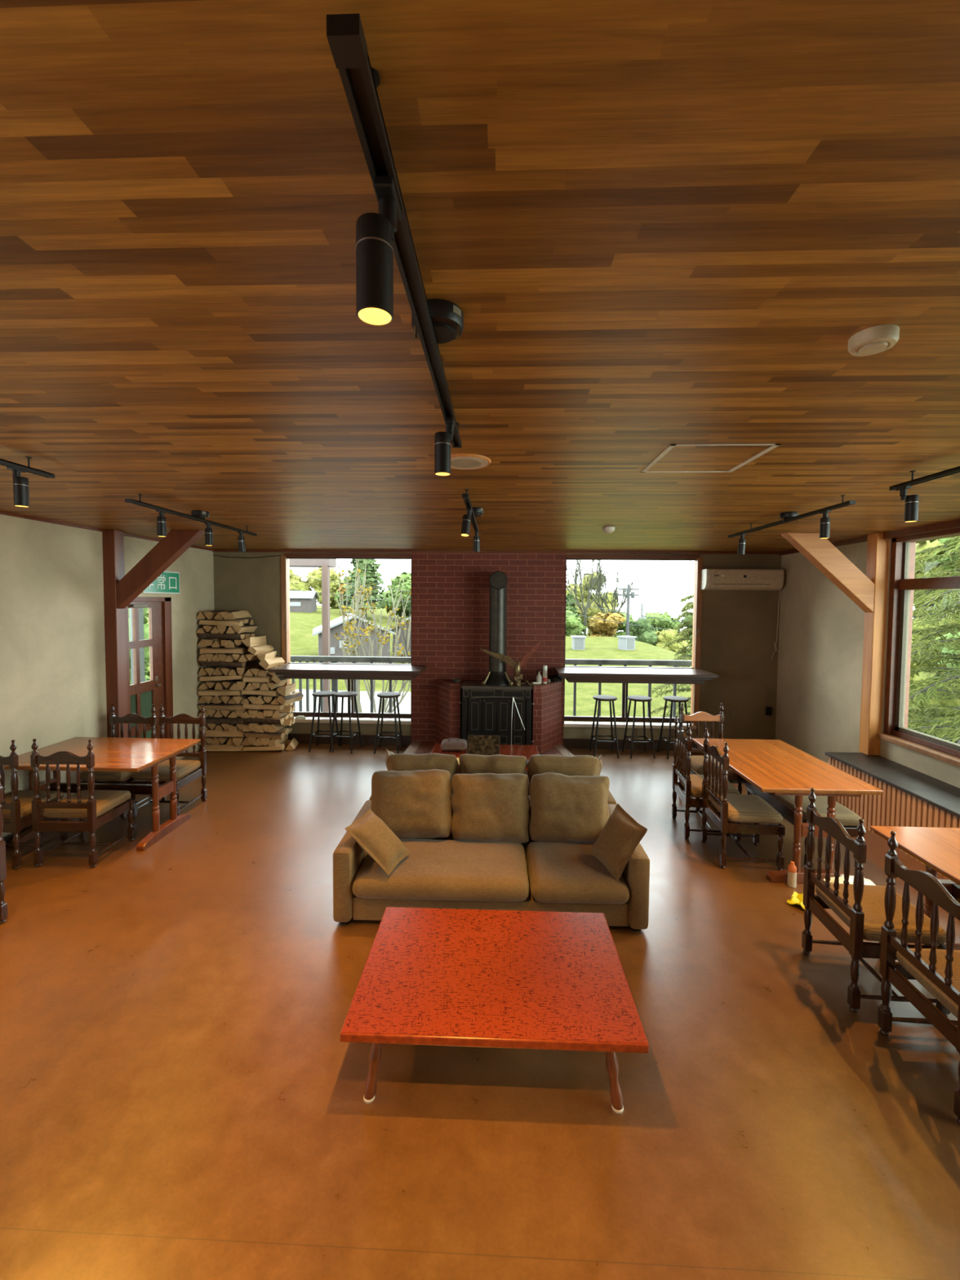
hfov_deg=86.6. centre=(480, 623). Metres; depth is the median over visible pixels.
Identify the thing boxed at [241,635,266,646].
log
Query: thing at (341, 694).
bar stool
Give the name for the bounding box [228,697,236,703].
log
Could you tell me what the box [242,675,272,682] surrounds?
log
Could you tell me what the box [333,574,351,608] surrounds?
tree
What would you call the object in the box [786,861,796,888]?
bottle
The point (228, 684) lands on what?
log
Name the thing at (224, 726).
log
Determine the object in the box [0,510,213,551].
trim
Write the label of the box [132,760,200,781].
seat cushion
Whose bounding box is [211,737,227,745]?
log
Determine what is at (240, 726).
log
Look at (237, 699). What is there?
log
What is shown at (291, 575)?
overhead wire
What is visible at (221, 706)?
log
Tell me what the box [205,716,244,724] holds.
log
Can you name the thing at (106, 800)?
seat cushion
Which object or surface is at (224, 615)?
log
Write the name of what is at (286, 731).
log
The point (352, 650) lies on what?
bare tree
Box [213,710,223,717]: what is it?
log
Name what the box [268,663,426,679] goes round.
countertop
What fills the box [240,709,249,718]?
log
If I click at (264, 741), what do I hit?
log
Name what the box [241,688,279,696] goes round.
log
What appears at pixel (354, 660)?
balcony railing
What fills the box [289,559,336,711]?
porch post
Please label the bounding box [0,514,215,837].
wall
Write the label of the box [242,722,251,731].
log
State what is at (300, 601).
house
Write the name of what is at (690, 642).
tree
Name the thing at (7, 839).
baseboard
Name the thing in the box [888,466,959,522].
track light
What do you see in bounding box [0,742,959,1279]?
floor
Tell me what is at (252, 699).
log
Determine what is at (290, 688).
log
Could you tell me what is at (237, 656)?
log
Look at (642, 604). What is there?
pole
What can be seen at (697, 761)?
seat cushion
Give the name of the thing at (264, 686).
log
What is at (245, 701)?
log
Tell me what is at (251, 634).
log
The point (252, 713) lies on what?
log
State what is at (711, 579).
air conditioner
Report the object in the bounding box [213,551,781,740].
wall
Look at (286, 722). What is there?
log
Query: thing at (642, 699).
bar stool
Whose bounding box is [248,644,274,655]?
log
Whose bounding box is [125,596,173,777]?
door
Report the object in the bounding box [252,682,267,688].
log
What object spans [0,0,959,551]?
ceiling
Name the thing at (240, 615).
log
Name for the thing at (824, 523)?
track light
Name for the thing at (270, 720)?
log
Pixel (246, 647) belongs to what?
log
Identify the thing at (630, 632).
tree
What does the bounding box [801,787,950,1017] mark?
dining chair
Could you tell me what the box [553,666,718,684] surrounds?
countertop
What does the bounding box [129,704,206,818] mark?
dining chair
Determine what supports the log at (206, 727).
on the log at (211, 733)
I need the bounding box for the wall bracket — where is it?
[765,706,772,715]
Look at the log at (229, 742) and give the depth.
6.69 m
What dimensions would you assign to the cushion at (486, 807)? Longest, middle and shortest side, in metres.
0.574 x 0.480 x 0.204 m
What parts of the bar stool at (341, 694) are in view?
leg, leg, seat, leg, leg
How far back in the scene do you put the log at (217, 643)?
6.65 m
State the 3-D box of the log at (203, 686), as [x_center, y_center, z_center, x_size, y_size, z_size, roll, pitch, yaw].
[-3.622,0.815,6.858,0.140,0.095,0.411,0,3,2]
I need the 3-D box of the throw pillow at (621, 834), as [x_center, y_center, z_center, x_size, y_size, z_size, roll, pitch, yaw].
[0.875,1.385,3.241,0.201,0.352,0.364,0,3,-14]
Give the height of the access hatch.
0.004 m
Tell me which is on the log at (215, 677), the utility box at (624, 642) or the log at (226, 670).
the log at (226, 670)
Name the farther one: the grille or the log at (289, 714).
the log at (289, 714)
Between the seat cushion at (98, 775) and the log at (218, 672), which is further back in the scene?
the log at (218, 672)
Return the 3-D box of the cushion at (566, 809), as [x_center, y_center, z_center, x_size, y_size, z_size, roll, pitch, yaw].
[0.638,1.320,3.641,0.581,0.491,0.208,2,-9,1]
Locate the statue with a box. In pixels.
[480,640,542,685]
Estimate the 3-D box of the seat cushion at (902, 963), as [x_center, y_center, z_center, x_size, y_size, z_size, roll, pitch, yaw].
[2.101,1.535,2.136,0.417,0.094,0.427,1,3,3]
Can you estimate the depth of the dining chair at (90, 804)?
3.76 m
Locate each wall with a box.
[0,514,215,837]
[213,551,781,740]
[775,538,959,788]
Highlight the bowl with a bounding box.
[451,678,460,682]
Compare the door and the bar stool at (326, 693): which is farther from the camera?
the bar stool at (326, 693)
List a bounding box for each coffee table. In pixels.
[339,906,648,1113]
[431,743,538,777]
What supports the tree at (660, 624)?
on the lawn
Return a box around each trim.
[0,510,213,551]
[212,549,780,554]
[779,519,959,555]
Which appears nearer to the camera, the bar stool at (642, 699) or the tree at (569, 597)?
the bar stool at (642, 699)
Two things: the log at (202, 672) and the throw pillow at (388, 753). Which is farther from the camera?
the log at (202, 672)
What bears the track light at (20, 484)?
attached to the ceiling
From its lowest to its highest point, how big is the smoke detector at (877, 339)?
0.038 m
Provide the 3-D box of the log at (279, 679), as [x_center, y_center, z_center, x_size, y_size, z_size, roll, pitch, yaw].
[-2.645,0.729,6.785,0.128,0.136,0.402,0,3,-2]
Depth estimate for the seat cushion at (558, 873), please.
3.12 m
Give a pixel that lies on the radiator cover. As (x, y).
(909, 797)
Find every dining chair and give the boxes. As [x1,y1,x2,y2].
[0,739,68,869]
[0,775,7,924]
[30,738,134,867]
[75,703,156,819]
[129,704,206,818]
[671,715,741,842]
[678,702,742,810]
[700,728,785,870]
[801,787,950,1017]
[877,831,959,1124]
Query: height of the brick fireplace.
2.682 m
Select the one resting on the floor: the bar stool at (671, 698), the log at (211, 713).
the bar stool at (671, 698)
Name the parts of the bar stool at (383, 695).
leg, leg, seat, leg, leg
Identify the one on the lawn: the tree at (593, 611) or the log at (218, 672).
the tree at (593, 611)
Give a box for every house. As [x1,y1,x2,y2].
[289,591,319,613]
[312,613,395,663]
[389,616,411,656]
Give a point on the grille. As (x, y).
(455, 463)
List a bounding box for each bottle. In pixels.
[536,671,542,683]
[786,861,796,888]
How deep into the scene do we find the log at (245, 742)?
6.70 m
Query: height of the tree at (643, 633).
3.559 m
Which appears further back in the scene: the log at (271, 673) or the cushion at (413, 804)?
the log at (271, 673)
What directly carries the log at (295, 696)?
on the log at (287, 709)
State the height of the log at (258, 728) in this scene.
0.104 m
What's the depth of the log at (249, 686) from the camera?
6.64 m
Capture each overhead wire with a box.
[289,588,409,601]
[291,574,411,591]
[565,600,683,622]
[565,612,686,632]
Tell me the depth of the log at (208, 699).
6.67 m
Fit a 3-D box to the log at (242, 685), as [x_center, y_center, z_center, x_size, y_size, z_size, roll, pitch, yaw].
[-3.107,0.810,6.859,0.115,0.115,0.410,1,3,5]
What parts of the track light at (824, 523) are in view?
rail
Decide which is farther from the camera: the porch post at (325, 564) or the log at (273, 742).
the porch post at (325, 564)
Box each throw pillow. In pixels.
[344,808,410,875]
[385,748,395,770]
[591,803,647,881]
[597,754,602,775]
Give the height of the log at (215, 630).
0.115 m
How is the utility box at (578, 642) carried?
on the lawn
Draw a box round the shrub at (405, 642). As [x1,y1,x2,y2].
[397,606,411,682]
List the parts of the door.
pane, pane, pane, handle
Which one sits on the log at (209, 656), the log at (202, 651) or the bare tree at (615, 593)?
the log at (202, 651)
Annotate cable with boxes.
[213,555,279,558]
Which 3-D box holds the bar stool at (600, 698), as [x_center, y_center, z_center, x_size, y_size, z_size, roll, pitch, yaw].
[1.631,1.341,6.678,0.332,0.760,0.332,1,3,2]
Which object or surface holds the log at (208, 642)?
on the log at (202, 651)
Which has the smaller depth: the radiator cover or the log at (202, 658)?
the radiator cover
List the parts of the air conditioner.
power cord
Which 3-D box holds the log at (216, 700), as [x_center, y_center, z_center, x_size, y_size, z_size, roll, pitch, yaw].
[-3.444,0.991,6.878,0.125,0.116,0.409,1,3,5]
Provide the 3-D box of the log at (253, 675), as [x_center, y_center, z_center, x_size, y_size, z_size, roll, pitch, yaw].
[-2.911,0.720,6.820,0.357,0.078,0.115,1,3,4]
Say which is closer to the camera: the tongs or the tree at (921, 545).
the tongs
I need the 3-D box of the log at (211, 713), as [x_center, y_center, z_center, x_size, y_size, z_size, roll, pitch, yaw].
[-3.536,1.173,6.894,0.134,0.105,0.411,0,3,1]
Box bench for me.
[746,786,864,870]
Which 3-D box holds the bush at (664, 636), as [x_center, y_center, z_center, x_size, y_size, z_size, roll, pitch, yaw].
[17.026,2.249,45.708,3.649,3.641,3.428,2,3,33]
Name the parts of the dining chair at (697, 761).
post, rail, crest rail, seat frame, post, leg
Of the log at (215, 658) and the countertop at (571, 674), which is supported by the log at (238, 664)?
the log at (215, 658)
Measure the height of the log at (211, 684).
0.095 m
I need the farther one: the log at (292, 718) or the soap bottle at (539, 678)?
the log at (292, 718)
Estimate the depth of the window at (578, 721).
6.87 m
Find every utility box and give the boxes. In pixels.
[570,635,586,649]
[616,635,636,650]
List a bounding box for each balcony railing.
[290,655,410,718]
[564,658,692,723]
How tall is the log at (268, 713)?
0.093 m
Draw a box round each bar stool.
[308,690,340,752]
[328,691,362,753]
[373,692,403,754]
[589,694,619,758]
[622,695,655,759]
[657,695,691,759]
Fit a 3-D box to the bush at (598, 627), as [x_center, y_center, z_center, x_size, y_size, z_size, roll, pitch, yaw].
[11.722,0.968,47.717,3.415,4.524,3.785,2,3,32]
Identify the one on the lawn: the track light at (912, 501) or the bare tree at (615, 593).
the bare tree at (615, 593)
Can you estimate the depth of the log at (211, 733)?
6.70 m
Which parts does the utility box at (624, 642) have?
lid, panel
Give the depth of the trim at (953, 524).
4.60 m
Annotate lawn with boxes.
[146,604,958,736]
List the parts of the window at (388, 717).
sill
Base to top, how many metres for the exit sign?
0.270 m
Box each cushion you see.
[1,790,63,819]
[41,790,130,818]
[80,771,134,781]
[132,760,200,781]
[352,839,529,902]
[370,768,452,839]
[388,753,458,793]
[450,773,529,843]
[457,753,528,776]
[526,841,629,904]
[527,754,599,795]
[528,772,609,843]
[678,773,740,798]
[690,755,731,775]
[708,793,782,823]
[771,792,861,826]
[815,883,946,944]
[896,948,959,1017]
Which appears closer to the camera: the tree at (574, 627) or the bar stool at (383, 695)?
the bar stool at (383, 695)
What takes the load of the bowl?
on the brick fireplace
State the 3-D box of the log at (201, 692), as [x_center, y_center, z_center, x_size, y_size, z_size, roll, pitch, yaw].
[-3.413,0.905,6.709,0.557,0.078,0.113,0,3,1]
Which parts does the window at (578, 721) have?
sill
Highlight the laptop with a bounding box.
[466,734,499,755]
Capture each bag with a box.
[440,737,466,751]
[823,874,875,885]
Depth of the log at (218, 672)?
6.67 m
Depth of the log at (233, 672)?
6.66 m
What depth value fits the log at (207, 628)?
6.63 m
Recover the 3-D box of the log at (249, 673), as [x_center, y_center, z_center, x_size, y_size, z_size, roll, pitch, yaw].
[-3.018,0.626,6.841,0.138,0.109,0.406,0,3,0]
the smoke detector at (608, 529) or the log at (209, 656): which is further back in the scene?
the log at (209, 656)
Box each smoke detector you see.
[602,526,614,533]
[847,324,899,356]
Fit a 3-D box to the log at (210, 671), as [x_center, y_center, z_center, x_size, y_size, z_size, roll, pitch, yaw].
[-3.534,0.624,6.857,0.136,0.108,0.411,1,3,2]
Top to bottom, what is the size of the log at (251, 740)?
0.106 m
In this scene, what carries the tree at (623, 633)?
on the lawn
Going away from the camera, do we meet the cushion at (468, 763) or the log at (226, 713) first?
the cushion at (468, 763)
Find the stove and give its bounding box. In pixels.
[459,570,533,745]
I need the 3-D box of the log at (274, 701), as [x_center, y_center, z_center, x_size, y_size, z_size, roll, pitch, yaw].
[-2.664,1.006,6.838,0.133,0.100,0.411,1,3,2]
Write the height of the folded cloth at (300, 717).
0.052 m
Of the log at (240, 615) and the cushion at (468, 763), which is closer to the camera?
the cushion at (468, 763)
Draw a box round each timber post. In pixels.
[102,529,204,781]
[780,532,888,755]
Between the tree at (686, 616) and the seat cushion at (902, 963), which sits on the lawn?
the tree at (686, 616)
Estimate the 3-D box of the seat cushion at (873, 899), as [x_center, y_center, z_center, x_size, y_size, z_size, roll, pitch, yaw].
[2.081,1.511,2.673,0.417,0.094,0.427,1,3,4]
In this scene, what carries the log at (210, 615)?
on the log at (213, 622)
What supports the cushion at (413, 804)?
on the sofa at (489, 847)
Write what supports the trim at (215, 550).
attached to the wall at (739, 628)
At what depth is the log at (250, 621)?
6.93 m
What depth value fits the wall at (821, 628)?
5.84 m
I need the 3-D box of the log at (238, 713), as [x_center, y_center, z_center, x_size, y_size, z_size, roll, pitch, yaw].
[-3.147,1.169,6.875,0.109,0.090,0.410,0,3,0]
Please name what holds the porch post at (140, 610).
on the lawn
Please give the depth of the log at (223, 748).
6.69 m
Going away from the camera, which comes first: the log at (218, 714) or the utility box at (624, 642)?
the log at (218, 714)
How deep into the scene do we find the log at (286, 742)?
6.94 m
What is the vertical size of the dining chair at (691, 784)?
0.962 m
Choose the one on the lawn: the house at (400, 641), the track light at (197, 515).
the house at (400, 641)
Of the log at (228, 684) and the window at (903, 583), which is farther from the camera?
the log at (228, 684)
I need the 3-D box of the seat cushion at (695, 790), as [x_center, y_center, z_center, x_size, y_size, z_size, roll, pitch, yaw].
[2.004,1.431,4.476,0.417,0.094,0.427,1,3,7]
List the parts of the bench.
seat frame, leg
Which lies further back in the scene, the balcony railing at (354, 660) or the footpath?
the footpath
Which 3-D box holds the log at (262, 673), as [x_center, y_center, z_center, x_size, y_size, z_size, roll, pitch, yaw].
[-2.849,0.643,6.835,0.118,0.093,0.404,0,3,-1]
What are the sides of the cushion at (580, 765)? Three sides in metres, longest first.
0.595 x 0.481 x 0.206 m
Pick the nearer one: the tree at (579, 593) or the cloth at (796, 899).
the cloth at (796, 899)
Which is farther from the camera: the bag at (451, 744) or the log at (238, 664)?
the log at (238, 664)
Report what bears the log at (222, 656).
on the log at (238, 664)
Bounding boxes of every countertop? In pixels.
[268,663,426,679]
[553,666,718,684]
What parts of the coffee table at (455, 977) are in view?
leg, leg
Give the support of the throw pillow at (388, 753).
on the sofa at (580, 765)
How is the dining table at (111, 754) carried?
on the floor
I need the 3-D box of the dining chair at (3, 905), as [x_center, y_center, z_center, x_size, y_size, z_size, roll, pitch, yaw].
[-3.145,1.368,2.908,0.453,0.962,0.457,1,3,2]
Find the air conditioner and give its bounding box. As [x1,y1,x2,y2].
[700,568,783,660]
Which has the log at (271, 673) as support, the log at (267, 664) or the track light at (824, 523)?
the log at (267, 664)
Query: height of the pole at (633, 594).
5.627 m
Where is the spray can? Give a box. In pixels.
[542,665,546,684]
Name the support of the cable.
attached to the wall at (739, 628)
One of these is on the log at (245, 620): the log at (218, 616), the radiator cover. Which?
the log at (218, 616)
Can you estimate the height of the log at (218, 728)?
0.088 m
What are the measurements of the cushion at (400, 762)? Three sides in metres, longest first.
0.583 x 0.478 x 0.210 m
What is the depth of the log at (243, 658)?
6.63 m
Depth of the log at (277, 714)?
6.67 m
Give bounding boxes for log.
[196,611,214,619]
[196,627,210,633]
[197,639,212,647]
[197,666,214,675]
[197,680,215,689]
[197,689,241,695]
[197,695,207,702]
[197,702,245,710]
[198,632,244,639]
[198,653,208,661]
[198,710,209,716]
[198,724,210,730]
[199,619,243,626]
[199,675,244,680]
[200,648,245,653]
[200,661,245,667]
[200,729,244,737]
[200,744,244,751]
[203,610,226,619]
[203,625,217,631]
[203,638,223,645]
[203,653,216,661]
[203,695,215,703]
[204,666,222,675]
[205,680,228,688]
[205,709,217,716]
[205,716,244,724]
[205,737,214,744]
[206,646,248,653]
[207,716,227,729]
[209,618,248,623]
[210,618,253,625]
[210,626,219,633]
[211,638,225,647]
[211,653,224,662]
[211,695,223,703]
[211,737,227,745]
[212,666,226,675]
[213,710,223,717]
[214,610,231,619]
[214,682,226,689]
[214,723,224,731]
[217,625,229,633]
[217,653,235,662]
[217,737,230,743]
[219,610,237,619]
[219,695,235,703]
[220,709,235,717]
[221,639,234,646]
[221,666,236,675]
[221,723,237,730]
[222,679,242,688]
[224,653,237,662]
[225,640,245,647]
[226,610,252,619]
[226,624,246,633]
[226,737,235,745]
[227,710,239,717]
[227,724,239,732]
[228,668,238,675]
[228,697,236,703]
[229,679,243,689]
[231,652,249,661]
[232,624,257,633]
[232,694,253,704]
[232,736,246,746]
[234,638,245,645]
[235,708,250,716]
[235,722,249,730]
[236,632,254,636]
[236,633,249,638]
[236,664,258,675]
[236,680,250,690]
[238,652,250,662]
[240,694,254,704]
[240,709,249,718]
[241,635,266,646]
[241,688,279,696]
[241,737,250,745]
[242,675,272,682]
[242,702,284,709]
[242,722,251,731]
[243,716,284,724]
[243,730,285,739]
[243,743,284,751]
[244,665,261,675]
[244,682,257,690]
[245,653,258,660]
[247,675,272,676]
[247,694,262,704]
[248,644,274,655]
[248,709,263,718]
[248,722,261,731]
[248,737,257,745]
[249,666,264,675]
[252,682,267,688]
[253,694,266,704]
[253,737,262,746]
[254,723,265,732]
[257,651,276,661]
[257,666,274,676]
[257,710,266,718]
[258,657,284,670]
[260,683,271,690]
[260,737,271,746]
[261,723,271,732]
[262,705,292,713]
[262,719,292,726]
[263,693,280,702]
[263,709,274,716]
[266,663,285,676]
[266,680,285,689]
[266,724,286,732]
[268,733,288,746]
[270,715,288,719]
[271,674,289,684]
[271,694,282,704]
[271,710,285,718]
[276,682,295,696]
[276,691,303,706]
[276,728,288,734]
[280,739,291,746]
[284,713,293,716]
[285,737,298,750]
[288,716,295,724]
[291,704,295,711]
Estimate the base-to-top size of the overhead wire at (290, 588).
1.522 m
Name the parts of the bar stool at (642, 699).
leg, leg, seat, leg, leg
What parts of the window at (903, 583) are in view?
sill, metal sash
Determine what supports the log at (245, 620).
on the log at (207, 628)
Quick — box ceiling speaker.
[450,453,491,469]
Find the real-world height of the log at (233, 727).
0.093 m
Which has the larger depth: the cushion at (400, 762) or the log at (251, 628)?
the log at (251, 628)
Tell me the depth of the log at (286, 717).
6.80 m
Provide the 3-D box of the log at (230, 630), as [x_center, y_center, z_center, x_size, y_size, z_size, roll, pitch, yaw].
[-3.231,0.072,6.817,0.127,0.105,0.409,1,3,4]
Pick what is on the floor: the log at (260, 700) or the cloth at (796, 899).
the cloth at (796, 899)
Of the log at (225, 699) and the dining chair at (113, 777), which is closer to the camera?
the dining chair at (113, 777)
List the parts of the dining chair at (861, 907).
post, rail, crest rail, post, seat frame, leg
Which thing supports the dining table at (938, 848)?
on the floor
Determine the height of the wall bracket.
0.122 m
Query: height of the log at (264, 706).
0.074 m
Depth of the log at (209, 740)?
6.69 m
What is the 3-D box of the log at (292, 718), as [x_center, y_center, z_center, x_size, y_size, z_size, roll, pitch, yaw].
[-2.685,1.303,6.872,0.346,0.107,0.130,0,3,-3]
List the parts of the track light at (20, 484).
rail, suspension rod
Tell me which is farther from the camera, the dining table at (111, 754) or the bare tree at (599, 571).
the bare tree at (599, 571)
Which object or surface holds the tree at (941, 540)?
on the lawn
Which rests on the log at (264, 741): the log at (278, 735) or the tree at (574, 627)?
the log at (278, 735)
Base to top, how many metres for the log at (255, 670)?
0.103 m
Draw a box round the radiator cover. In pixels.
[824,751,959,879]
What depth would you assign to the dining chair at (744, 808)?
3.86 m
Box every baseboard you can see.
[3,826,30,846]
[287,733,702,750]
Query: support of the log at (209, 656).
on the log at (238, 664)
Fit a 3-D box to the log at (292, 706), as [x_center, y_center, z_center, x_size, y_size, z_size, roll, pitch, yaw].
[-2.682,1.130,6.860,0.347,0.114,0.126,0,3,-3]
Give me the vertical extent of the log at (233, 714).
0.096 m
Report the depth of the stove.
6.44 m
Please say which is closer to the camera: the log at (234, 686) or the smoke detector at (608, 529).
the smoke detector at (608, 529)
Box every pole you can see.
[617,584,639,635]
[638,603,646,619]
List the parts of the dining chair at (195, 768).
leg, post, seat frame, leg, crest rail, rail, post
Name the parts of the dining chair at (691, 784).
post, rail, crest rail, post, seat frame, leg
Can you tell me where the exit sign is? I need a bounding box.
[141,570,179,594]
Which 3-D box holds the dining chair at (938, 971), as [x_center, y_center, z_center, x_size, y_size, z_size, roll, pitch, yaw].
[2.081,1.442,2.133,0.457,0.962,0.453,1,3,3]
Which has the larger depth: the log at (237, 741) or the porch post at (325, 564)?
the porch post at (325, 564)
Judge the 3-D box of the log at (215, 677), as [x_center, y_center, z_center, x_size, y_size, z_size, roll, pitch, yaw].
[-3.394,0.720,6.711,0.554,0.087,0.121,0,3,1]
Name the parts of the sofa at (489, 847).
armrest, frame, armrest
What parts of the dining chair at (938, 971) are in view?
post, seat frame, rail, crest rail, post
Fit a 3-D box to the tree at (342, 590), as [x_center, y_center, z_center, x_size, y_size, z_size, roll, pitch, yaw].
[-12.506,-2.584,50.106,3.335,3.467,2.882,1,3,2]
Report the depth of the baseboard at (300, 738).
7.03 m
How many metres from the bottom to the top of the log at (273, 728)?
0.100 m
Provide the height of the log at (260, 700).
0.111 m
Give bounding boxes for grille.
[450,458,481,467]
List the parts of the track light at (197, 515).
rail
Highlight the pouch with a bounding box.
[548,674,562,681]
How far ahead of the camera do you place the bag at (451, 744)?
5.59 m
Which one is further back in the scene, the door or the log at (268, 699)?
the log at (268, 699)
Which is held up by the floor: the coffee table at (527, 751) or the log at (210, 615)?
the coffee table at (527, 751)
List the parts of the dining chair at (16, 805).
crest rail, rail, post, seat frame, leg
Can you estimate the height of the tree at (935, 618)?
7.601 m
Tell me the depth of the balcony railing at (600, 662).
7.92 m
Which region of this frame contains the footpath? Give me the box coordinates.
[290,688,410,719]
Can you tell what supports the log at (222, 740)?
on the log at (223, 748)
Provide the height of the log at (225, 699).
0.113 m
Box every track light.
[0,456,54,507]
[124,493,257,551]
[326,13,463,475]
[460,488,483,551]
[728,494,855,554]
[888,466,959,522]
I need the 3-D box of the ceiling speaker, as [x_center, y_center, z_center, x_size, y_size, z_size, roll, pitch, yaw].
[-0.071,-0.787,2.487,0.250,0.014,0.250,1,3,2]
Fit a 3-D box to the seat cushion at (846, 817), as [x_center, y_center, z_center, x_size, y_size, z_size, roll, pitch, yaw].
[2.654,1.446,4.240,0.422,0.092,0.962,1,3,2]
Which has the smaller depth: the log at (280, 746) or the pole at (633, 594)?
the log at (280, 746)
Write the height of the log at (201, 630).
0.092 m
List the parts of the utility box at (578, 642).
lid, panel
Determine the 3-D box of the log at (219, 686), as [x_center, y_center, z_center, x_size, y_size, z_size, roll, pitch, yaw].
[-3.410,0.811,6.867,0.113,0.106,0.408,1,3,3]
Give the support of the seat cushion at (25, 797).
on the dining chair at (16, 805)
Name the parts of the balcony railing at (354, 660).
rail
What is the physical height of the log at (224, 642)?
0.090 m
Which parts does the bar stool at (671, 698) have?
leg, leg, seat, leg, leg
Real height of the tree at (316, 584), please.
5.453 m
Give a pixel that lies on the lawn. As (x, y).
(302, 624)
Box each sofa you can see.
[333,768,649,931]
[369,753,616,804]
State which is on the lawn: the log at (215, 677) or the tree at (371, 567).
the tree at (371, 567)
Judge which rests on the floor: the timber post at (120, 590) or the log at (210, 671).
the timber post at (120, 590)
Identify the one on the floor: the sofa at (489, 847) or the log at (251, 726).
the sofa at (489, 847)
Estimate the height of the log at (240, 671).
0.106 m
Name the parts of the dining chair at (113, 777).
seat frame, post, leg, crest rail, post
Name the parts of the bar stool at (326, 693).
leg, leg, seat, leg, leg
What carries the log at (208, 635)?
on the log at (237, 642)
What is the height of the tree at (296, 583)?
5.049 m
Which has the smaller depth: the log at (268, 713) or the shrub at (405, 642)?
the log at (268, 713)
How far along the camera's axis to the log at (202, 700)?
6.70 m
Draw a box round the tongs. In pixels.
[511,696,524,744]
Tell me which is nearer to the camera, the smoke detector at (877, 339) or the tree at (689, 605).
the smoke detector at (877, 339)
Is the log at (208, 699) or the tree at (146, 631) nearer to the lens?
the log at (208, 699)
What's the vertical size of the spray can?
0.235 m
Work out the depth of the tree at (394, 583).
51.11 m
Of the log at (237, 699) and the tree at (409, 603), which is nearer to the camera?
the log at (237, 699)
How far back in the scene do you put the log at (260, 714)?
6.66 m
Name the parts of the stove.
door, door, plate, door, door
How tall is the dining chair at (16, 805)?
0.962 m
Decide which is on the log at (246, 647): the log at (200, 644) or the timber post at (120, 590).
the log at (200, 644)
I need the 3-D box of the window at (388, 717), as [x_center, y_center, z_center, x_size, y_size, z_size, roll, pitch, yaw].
[-1.835,0.208,7.042,1.805,2.335,0.159,1,3,2]
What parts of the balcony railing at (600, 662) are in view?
rail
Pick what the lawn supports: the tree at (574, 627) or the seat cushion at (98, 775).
the tree at (574, 627)
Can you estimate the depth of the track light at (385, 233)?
0.76 m
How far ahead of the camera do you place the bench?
3.87 m
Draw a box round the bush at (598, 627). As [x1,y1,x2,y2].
[586,611,626,637]
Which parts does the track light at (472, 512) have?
rail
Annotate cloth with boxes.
[294,715,306,719]
[786,891,805,909]
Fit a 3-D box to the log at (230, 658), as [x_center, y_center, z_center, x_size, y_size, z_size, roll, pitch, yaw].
[-3.264,0.442,6.837,0.143,0.105,0.406,1,3,3]
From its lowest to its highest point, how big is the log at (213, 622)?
0.082 m
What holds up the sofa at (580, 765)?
on the floor
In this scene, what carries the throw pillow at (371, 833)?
on the sofa at (489, 847)
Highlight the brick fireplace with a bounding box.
[403,552,573,756]
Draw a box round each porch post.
[129,608,145,684]
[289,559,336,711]
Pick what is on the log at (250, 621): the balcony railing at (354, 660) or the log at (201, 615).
the log at (201, 615)
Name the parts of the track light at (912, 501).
suspension rod, rail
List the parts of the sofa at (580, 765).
armrest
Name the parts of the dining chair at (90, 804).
post, crest rail, rail, leg, seat frame, post, leg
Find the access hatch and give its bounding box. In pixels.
[640,444,780,472]
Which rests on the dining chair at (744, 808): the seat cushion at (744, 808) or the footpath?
the seat cushion at (744, 808)
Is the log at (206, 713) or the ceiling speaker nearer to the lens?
the ceiling speaker
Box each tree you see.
[128,608,150,684]
[289,568,312,591]
[304,567,341,608]
[333,559,411,718]
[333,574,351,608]
[337,559,390,618]
[337,581,355,608]
[378,571,411,621]
[400,593,411,617]
[565,591,586,635]
[565,608,586,635]
[566,560,612,636]
[566,568,608,627]
[586,562,636,635]
[586,589,621,636]
[611,609,635,636]
[629,617,658,644]
[629,623,657,635]
[644,610,684,632]
[650,594,693,723]
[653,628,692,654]
[678,610,693,646]
[684,635,692,655]
[907,536,959,742]
[909,539,959,719]
[924,537,959,688]
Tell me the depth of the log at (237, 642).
6.64 m
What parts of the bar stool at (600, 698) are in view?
leg, leg, seat, leg, leg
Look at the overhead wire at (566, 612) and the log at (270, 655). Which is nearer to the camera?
the log at (270, 655)
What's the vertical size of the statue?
0.593 m
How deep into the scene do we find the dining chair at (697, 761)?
5.26 m
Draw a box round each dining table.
[3,737,200,850]
[692,737,883,883]
[870,826,959,950]
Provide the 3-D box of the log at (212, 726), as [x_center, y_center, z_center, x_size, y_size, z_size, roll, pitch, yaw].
[-3.527,1.359,6.896,0.141,0.110,0.406,0,3,0]
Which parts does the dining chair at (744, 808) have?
post, rail, crest rail, post, seat frame, leg, leg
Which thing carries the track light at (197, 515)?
attached to the ceiling
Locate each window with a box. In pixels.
[280,553,411,724]
[563,554,702,728]
[877,528,959,767]

